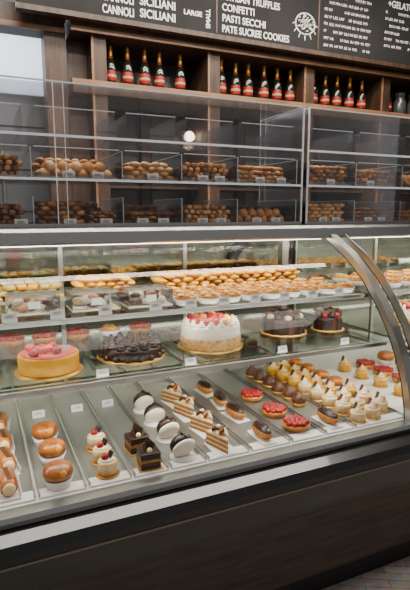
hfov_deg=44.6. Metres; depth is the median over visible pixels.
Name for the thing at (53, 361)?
cake
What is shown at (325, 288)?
tartlet
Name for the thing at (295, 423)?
tart
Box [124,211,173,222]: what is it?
pile
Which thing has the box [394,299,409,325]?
cake
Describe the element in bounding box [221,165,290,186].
pile
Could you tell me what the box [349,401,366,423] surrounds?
dessert
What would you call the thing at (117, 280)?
cookies
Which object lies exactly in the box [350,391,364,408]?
dessert
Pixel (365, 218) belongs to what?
price tag
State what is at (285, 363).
dessert
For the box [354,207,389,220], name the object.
pile
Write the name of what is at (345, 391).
dessert
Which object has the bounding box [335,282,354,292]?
tartlet
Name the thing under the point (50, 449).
pastry
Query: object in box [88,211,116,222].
pile
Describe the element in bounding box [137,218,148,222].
price tag
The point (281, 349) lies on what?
price tag
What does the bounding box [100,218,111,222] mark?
price tag
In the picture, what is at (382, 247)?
display case
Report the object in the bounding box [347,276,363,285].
tartlet
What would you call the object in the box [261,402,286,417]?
tart
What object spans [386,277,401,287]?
tartlet
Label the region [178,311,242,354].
cake
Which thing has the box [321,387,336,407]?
dessert
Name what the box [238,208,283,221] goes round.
bread rolls
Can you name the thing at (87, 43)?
shelving
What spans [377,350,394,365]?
pastry
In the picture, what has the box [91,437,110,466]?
cake
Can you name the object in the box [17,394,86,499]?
serving tray
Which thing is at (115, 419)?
serving tray
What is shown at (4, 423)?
pastry
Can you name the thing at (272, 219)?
price tag
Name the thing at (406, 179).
bread rolls
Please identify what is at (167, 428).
chocolate cream dome
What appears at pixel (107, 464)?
cake
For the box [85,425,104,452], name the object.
cake
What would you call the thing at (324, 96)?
wine bottle
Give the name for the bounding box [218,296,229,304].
price tag
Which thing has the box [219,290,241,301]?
tartlet
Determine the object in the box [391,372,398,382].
tart
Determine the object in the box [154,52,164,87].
wine bottle
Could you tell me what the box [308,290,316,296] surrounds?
price tag
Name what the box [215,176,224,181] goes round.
price tag
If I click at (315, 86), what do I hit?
wine bottle
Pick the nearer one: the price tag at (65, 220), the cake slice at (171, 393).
the price tag at (65, 220)
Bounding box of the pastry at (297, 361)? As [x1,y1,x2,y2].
[288,358,302,367]
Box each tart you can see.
[0,333,24,346]
[31,330,56,343]
[65,327,89,339]
[129,321,151,332]
[240,388,262,401]
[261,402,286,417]
[282,414,309,432]
[355,358,375,369]
[372,365,393,376]
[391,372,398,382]
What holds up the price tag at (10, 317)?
on the display case at (292, 516)
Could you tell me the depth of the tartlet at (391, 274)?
2.19 m
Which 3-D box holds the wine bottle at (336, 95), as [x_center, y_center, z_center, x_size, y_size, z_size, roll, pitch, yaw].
[1.087,-1.665,4.125,0.076,0.267,0.076,-9,13,-43]
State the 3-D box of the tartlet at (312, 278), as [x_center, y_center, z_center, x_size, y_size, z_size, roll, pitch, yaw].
[0.470,-0.057,2.096,0.082,0.036,0.082,-1,9,-6]
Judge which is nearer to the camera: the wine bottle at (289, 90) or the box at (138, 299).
the box at (138, 299)
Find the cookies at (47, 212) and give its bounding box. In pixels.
[34,201,84,223]
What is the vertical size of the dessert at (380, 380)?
0.069 m
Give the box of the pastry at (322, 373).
[314,369,328,383]
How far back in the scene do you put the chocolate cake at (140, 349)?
1.55 m
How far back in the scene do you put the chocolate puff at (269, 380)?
2.00 m
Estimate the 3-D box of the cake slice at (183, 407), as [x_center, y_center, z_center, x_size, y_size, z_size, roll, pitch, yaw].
[-0.061,0.385,1.732,0.070,0.070,0.098,-5,11,-27]
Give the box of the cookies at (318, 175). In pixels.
[296,165,350,187]
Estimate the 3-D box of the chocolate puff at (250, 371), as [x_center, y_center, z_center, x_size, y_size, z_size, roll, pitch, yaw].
[0.200,0.326,2.138,0.058,0.054,0.058,-5,10,-26]
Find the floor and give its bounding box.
[321,556,409,589]
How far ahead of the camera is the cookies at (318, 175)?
2.16 m
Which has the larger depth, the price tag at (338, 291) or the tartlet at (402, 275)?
the tartlet at (402, 275)
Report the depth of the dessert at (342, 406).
1.74 m
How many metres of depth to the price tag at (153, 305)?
1.57 m
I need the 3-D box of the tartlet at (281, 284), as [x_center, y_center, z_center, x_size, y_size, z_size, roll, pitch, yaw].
[0.297,-0.028,1.926,0.082,0.036,0.082,8,13,42]
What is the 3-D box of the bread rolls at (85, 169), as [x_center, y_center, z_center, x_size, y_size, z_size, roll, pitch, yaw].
[-0.467,-0.440,1.779,0.280,0.065,0.144,-4,10,-24]
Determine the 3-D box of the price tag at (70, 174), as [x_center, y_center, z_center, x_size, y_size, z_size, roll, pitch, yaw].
[-0.463,-0.407,1.695,0.042,0.028,0.011,-4,10,-24]
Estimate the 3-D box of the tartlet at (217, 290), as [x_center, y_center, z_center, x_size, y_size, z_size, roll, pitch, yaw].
[0.070,-0.012,1.824,0.082,0.036,0.082,-1,9,-8]
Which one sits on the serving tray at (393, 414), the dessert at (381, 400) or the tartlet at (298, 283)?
the dessert at (381, 400)
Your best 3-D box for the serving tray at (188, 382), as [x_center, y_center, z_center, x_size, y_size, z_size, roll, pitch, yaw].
[0.052,0.402,1.838,0.137,0.014,0.722,-4,10,-24]
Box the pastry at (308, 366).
[300,363,314,376]
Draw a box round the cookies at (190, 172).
[172,162,233,185]
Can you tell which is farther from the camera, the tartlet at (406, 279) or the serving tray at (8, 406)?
the tartlet at (406, 279)
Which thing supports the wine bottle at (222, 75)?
in the shelving
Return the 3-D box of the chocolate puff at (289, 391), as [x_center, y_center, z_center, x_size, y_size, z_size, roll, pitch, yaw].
[0.320,0.366,1.889,0.061,0.057,0.061,-4,10,-25]
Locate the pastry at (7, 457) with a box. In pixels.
[0,446,20,474]
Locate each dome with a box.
[133,390,153,414]
[143,402,164,426]
[156,416,179,443]
[169,432,196,462]
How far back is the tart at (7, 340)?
1.73 m
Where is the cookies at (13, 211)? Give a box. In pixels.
[0,203,24,223]
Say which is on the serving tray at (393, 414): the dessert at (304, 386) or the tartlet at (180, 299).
the dessert at (304, 386)
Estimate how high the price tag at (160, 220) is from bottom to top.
0.028 m
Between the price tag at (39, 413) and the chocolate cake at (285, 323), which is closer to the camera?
the price tag at (39, 413)
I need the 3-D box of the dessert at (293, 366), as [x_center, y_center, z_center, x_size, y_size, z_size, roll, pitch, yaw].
[0.383,0.319,2.141,0.060,0.067,0.060,-3,10,-18]
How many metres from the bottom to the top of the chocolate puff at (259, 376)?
0.057 m
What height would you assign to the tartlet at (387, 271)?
0.036 m
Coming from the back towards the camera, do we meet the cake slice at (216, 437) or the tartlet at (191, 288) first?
the tartlet at (191, 288)
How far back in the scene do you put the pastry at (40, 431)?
1.51 m
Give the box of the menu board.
[15,0,409,71]
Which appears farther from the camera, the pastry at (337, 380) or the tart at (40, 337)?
the pastry at (337, 380)
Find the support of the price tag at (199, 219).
on the display case at (292, 516)
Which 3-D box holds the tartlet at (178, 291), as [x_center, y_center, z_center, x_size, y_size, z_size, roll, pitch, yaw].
[-0.081,0.000,1.756,0.082,0.036,0.082,-4,10,-25]
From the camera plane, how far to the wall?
4.29 m
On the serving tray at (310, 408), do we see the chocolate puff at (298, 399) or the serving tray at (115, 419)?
the chocolate puff at (298, 399)
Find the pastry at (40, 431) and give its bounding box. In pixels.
[31,421,57,445]
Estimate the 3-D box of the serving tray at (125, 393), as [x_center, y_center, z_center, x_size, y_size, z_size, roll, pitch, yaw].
[-0.193,0.420,1.728,0.107,0.014,0.722,-4,10,-24]
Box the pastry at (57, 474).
[42,459,72,490]
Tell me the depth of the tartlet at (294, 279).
2.04 m
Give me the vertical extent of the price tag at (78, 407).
0.026 m
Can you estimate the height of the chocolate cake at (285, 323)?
0.094 m
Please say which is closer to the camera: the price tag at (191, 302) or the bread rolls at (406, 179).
the price tag at (191, 302)
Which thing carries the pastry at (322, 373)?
on the serving tray at (393, 414)
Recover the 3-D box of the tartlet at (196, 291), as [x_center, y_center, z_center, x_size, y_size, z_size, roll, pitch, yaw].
[-0.005,-0.006,1.790,0.082,0.036,0.082,-1,9,-6]
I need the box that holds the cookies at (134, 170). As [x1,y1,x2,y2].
[114,161,177,183]
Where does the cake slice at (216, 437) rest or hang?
on the serving tray at (154, 386)
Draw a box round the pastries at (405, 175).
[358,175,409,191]
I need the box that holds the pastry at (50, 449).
[38,438,65,464]
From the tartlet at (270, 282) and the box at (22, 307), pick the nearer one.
the box at (22, 307)
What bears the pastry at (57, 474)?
on the serving tray at (26, 405)
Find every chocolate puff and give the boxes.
[245,365,256,378]
[253,369,265,383]
[262,374,275,388]
[271,380,284,394]
[281,385,295,400]
[291,391,305,407]
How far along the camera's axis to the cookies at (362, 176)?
2.27 m
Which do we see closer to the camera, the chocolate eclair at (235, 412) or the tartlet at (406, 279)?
the chocolate eclair at (235, 412)
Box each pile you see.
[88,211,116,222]
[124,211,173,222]
[150,265,299,288]
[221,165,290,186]
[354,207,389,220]
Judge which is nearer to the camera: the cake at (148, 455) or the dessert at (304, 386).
the cake at (148, 455)
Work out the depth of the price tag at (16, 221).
1.66 m
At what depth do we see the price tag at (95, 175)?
1.73 m
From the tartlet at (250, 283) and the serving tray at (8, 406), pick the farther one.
the tartlet at (250, 283)
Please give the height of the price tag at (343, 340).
0.023 m
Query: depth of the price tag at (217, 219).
1.96 m
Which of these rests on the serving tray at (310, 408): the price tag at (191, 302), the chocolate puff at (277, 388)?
the chocolate puff at (277, 388)
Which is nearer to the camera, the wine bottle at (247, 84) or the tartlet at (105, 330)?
the tartlet at (105, 330)
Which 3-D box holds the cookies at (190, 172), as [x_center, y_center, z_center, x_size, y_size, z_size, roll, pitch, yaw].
[-0.014,-0.480,1.981,0.220,0.078,0.144,-4,10,-24]
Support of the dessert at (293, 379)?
on the serving tray at (393, 414)
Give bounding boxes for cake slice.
[160,383,181,408]
[172,395,195,422]
[189,409,212,438]
[204,424,238,456]
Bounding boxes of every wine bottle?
[107,45,116,81]
[122,47,132,83]
[139,48,149,85]
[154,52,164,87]
[175,54,184,89]
[220,59,225,93]
[230,62,239,95]
[243,64,252,96]
[258,65,268,98]
[272,68,281,99]
[285,69,294,101]
[314,76,316,103]
[320,75,328,104]
[332,76,340,106]
[344,77,353,107]
[356,80,365,108]
[389,95,391,111]
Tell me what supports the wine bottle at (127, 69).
in the shelving
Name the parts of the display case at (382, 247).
frame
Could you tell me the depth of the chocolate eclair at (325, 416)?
1.66 m
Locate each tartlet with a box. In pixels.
[99,324,119,335]
[158,286,176,294]
[173,289,191,300]
[174,293,197,305]
[179,285,197,291]
[192,288,213,295]
[197,291,219,303]
[200,284,218,290]
[214,286,233,293]
[219,282,237,288]
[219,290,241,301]
[234,285,254,292]
[238,281,256,287]
[240,288,261,300]
[254,284,272,290]
[257,280,274,284]
[261,287,281,298]
[272,282,291,289]
[274,279,292,283]
[280,285,300,296]
[290,281,307,286]
[292,278,309,281]
[299,284,319,295]
[308,277,326,282]
[308,280,324,285]
[317,283,336,293]
[332,273,349,282]
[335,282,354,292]
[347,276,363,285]
[383,270,400,274]
[384,273,400,278]
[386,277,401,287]
[400,269,409,273]
[400,272,409,277]
[400,276,409,285]
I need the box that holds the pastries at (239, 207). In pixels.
[238,206,263,209]
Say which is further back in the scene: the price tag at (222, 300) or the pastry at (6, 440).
the price tag at (222, 300)
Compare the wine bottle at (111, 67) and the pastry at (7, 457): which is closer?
the pastry at (7, 457)
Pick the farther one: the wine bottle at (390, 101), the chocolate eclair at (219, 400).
the wine bottle at (390, 101)
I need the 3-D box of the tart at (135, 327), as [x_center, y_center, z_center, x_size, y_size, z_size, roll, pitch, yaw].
[-0.254,0.126,1.953,0.090,0.032,0.089,-7,12,-38]
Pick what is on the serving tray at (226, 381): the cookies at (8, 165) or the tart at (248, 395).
the tart at (248, 395)
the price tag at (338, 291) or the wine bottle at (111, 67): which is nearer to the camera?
the price tag at (338, 291)
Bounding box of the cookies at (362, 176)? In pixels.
[341,170,392,188]
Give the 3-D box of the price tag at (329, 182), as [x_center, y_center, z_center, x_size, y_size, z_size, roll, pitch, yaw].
[0.538,-0.481,2.145,0.042,0.028,0.011,-4,10,-24]
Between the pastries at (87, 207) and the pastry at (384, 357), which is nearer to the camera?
the pastries at (87, 207)
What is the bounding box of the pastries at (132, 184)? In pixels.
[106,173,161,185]
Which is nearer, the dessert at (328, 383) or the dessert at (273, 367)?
the dessert at (328, 383)
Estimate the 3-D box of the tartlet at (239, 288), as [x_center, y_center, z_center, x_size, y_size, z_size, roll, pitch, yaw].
[0.146,-0.017,1.858,0.082,0.036,0.082,6,11,32]
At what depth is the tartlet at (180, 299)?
1.65 m
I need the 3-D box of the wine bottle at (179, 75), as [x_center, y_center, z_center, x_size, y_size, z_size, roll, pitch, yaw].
[-0.177,-1.571,3.557,0.076,0.267,0.076,-5,10,-26]
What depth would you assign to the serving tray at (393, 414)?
1.75 m
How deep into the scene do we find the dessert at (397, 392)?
1.94 m
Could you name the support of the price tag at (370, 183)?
attached to the display case at (382, 247)
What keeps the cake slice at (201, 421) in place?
on the serving tray at (154, 386)
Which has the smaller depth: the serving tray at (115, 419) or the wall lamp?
the serving tray at (115, 419)
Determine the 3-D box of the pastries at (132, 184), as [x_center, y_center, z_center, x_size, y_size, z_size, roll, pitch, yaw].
[-0.285,-0.481,2.022,0.200,0.067,0.144,-4,10,-24]
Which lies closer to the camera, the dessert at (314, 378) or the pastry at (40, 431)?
the pastry at (40, 431)
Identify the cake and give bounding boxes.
[13,341,83,381]
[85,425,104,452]
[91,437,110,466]
[96,449,119,479]
[97,331,165,365]
[122,422,148,456]
[134,436,163,472]
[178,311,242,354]
[260,307,306,337]
[311,306,344,332]
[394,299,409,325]
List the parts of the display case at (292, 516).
frame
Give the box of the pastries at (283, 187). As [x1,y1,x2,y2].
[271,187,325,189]
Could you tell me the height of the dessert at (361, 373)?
0.069 m
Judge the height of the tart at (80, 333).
0.032 m
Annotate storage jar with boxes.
[392,92,405,113]
[406,95,409,113]
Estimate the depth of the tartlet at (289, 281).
2.01 m
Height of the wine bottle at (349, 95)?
0.271 m
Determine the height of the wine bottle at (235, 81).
0.262 m
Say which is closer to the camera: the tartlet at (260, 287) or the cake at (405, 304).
the tartlet at (260, 287)
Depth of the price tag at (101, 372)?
1.41 m
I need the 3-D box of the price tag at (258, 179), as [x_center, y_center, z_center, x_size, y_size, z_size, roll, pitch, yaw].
[0.220,-0.457,2.002,0.042,0.028,0.011,-4,10,-24]
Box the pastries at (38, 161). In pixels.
[27,157,104,184]
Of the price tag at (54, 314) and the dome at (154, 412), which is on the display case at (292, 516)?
the price tag at (54, 314)
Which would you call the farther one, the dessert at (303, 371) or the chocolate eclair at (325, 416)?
the dessert at (303, 371)
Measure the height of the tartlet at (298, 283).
0.036 m
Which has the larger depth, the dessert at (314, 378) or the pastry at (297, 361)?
the pastry at (297, 361)
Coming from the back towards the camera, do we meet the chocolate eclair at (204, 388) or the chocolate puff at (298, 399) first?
the chocolate eclair at (204, 388)
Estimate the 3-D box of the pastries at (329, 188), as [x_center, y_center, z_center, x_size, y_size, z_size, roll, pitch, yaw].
[0.684,-0.555,2.457,0.240,0.072,0.144,-4,10,-24]
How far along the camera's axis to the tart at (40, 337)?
1.78 m
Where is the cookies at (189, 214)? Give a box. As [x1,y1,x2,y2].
[182,205,229,221]
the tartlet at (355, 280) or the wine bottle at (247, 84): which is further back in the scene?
the wine bottle at (247, 84)
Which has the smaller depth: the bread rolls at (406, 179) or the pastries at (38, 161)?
the pastries at (38, 161)
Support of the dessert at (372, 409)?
on the serving tray at (393, 414)
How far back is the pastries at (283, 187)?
2.36 m
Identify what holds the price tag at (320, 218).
on the display case at (382, 247)
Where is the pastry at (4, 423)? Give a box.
[0,411,10,430]
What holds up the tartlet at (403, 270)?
on the display case at (382, 247)
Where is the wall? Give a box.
[0,0,43,95]
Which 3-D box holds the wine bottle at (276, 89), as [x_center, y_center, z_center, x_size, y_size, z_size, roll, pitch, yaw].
[0.560,-1.624,3.888,0.074,0.262,0.074,0,9,-2]
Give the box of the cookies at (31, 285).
[0,279,65,304]
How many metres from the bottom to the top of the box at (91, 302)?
0.056 m
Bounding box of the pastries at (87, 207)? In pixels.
[34,202,101,222]
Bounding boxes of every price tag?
[1,313,16,322]
[14,219,27,223]
[32,410,44,418]
[50,309,64,318]
[62,171,74,177]
[64,219,76,223]
[71,404,82,412]
[92,172,103,178]
[96,368,108,377]
[98,305,111,314]
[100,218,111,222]
[102,399,112,407]
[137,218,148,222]
[147,173,158,180]
[149,302,161,310]
[158,218,168,222]
[185,299,196,307]
[185,357,195,365]
[198,175,208,181]
[198,218,207,221]
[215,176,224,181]
[216,218,225,221]
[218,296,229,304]
[250,294,260,301]
[252,218,261,221]
[255,177,264,183]
[271,218,279,221]
[277,178,285,183]
[277,345,286,352]
[279,292,289,299]
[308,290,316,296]
[319,217,326,220]
[327,179,334,184]
[332,217,339,220]
[335,288,343,294]
[340,337,348,344]
[364,217,371,220]
[367,181,374,186]
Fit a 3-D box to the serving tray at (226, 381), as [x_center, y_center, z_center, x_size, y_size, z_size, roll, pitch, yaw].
[0.177,0.393,1.895,0.122,0.014,0.722,-4,10,-24]
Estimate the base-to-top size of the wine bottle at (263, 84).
0.271 m
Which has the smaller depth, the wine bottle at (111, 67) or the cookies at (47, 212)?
the cookies at (47, 212)
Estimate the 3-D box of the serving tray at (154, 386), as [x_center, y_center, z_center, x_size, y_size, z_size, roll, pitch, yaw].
[-0.077,0.412,1.780,0.132,0.014,0.722,-4,10,-24]
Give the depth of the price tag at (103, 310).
1.50 m
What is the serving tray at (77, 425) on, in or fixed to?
in the display case at (292, 516)
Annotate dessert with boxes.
[267,362,278,376]
[276,364,289,382]
[278,360,289,368]
[287,369,300,388]
[288,361,299,373]
[297,375,311,394]
[298,366,310,379]
[309,381,324,401]
[310,372,322,387]
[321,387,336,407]
[323,378,336,394]
[334,393,350,415]
[336,384,350,401]
[338,356,351,372]
[343,378,356,397]
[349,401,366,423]
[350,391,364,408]
[354,362,368,379]
[357,384,371,404]
[364,397,380,419]
[372,369,387,387]
[372,391,388,413]
[392,377,401,396]
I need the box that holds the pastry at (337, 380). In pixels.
[328,375,342,390]
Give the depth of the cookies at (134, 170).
1.83 m
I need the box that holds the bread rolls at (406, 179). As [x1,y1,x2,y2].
[382,175,409,189]
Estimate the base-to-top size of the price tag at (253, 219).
0.028 m
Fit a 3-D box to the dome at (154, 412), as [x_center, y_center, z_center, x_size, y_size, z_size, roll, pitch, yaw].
[-0.169,0.394,1.674,0.076,0.076,0.076,-4,10,-23]
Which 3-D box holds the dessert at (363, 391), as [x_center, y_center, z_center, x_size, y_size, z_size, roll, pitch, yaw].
[0.589,0.365,1.852,0.063,0.070,0.063,-3,10,-19]
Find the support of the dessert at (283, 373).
on the serving tray at (393, 414)
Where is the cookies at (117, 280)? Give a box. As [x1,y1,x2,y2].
[71,273,134,297]
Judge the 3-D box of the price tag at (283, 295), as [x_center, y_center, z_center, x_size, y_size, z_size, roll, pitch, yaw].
[0.281,0.002,1.771,0.040,0.026,0.011,-4,10,-24]
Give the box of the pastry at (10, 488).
[0,466,21,502]
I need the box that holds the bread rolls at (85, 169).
[31,160,117,182]
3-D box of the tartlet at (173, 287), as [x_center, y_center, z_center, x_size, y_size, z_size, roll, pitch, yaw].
[-0.134,-0.012,1.824,0.082,0.036,0.082,5,11,30]
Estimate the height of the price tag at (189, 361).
0.023 m
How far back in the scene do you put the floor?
2.00 m
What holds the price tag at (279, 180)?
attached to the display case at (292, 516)
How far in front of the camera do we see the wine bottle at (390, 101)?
4.33 m
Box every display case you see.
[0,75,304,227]
[0,224,409,589]
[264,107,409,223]
[287,223,409,573]
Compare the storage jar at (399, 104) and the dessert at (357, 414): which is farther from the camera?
the storage jar at (399, 104)
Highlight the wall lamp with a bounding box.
[186,127,194,140]
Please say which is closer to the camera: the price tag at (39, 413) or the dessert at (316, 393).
the price tag at (39, 413)
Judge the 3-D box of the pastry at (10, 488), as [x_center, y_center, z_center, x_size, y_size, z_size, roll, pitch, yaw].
[-0.501,0.473,1.269,0.057,0.047,0.112,-5,10,-26]
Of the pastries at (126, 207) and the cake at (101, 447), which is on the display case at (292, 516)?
the pastries at (126, 207)
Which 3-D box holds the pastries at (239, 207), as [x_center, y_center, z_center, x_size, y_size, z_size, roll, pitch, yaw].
[0.149,-0.362,2.248,0.255,0.079,0.144,-4,10,-24]
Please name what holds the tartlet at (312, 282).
on the display case at (292, 516)
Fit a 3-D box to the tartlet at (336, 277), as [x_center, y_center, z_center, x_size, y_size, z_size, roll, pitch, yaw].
[0.603,-0.076,2.215,0.082,0.036,0.082,-4,10,-24]
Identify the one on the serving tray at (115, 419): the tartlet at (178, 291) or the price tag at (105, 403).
the price tag at (105, 403)
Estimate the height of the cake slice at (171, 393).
0.071 m
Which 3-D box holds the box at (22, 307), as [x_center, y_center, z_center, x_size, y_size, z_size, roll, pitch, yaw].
[-0.535,0.024,1.549,0.150,0.056,0.122,-4,10,-24]
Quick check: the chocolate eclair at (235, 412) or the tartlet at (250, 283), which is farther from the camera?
the tartlet at (250, 283)
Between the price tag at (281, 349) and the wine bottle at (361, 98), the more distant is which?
the wine bottle at (361, 98)
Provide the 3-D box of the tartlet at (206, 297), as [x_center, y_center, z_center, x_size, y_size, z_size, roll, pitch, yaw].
[0.012,0.008,1.706,0.082,0.036,0.082,1,9,6]
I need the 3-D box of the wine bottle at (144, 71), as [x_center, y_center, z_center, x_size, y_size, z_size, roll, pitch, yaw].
[-0.417,-1.556,3.449,0.077,0.271,0.077,4,10,21]
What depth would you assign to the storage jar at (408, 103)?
4.48 m
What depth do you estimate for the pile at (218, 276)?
2.01 m
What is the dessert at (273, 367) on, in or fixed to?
on the serving tray at (393, 414)
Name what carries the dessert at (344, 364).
in the display case at (382, 247)
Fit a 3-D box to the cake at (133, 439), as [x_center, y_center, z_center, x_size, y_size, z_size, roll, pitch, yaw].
[-0.203,0.421,1.485,0.068,0.079,0.068,-5,11,-30]
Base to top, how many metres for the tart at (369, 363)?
0.032 m
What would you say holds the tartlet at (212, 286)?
on the display case at (292, 516)
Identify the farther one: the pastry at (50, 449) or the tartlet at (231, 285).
the tartlet at (231, 285)
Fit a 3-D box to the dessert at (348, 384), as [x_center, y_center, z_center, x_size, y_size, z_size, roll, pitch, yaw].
[0.555,0.354,1.925,0.061,0.068,0.061,-4,10,-25]
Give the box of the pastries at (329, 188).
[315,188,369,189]
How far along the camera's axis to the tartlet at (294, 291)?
1.81 m
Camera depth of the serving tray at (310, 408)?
1.82 m
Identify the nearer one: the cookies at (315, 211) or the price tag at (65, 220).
the price tag at (65, 220)
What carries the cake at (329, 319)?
in the display case at (292, 516)
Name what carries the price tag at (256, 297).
on the display case at (292, 516)
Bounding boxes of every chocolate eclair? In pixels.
[193,379,213,397]
[209,390,226,409]
[221,401,250,423]
[247,419,277,445]
[311,405,343,429]
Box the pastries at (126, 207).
[124,205,157,210]
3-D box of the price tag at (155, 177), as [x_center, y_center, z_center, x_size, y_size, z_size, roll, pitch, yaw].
[-0.190,-0.427,1.818,0.042,0.028,0.011,-4,10,-24]
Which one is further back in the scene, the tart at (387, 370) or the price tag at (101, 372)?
the tart at (387, 370)
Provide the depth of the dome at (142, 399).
1.76 m
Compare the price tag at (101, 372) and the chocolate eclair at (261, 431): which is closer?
the price tag at (101, 372)
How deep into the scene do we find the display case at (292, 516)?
1.63 m
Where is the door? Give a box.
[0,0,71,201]
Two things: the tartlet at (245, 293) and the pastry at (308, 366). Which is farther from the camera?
the pastry at (308, 366)
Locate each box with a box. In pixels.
[5,290,59,315]
[66,287,119,312]
[119,284,172,308]
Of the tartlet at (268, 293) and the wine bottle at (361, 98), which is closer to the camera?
the tartlet at (268, 293)
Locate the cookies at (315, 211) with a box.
[308,203,344,220]
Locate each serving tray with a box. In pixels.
[0,398,35,508]
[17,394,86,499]
[51,389,131,487]
[82,385,168,477]
[108,381,206,469]
[136,377,249,461]
[168,372,290,451]
[199,369,324,442]
[225,365,353,434]
[248,359,403,427]
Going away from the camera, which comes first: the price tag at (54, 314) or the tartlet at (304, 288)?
the price tag at (54, 314)
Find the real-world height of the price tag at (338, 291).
0.026 m
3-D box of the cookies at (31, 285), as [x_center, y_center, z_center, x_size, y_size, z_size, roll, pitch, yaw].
[-0.645,-0.012,1.750,0.300,0.062,0.144,-4,10,-24]
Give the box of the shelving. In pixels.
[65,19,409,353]
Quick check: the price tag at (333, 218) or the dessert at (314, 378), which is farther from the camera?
the price tag at (333, 218)
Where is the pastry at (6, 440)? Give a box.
[0,428,14,452]
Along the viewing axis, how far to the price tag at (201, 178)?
1.90 m

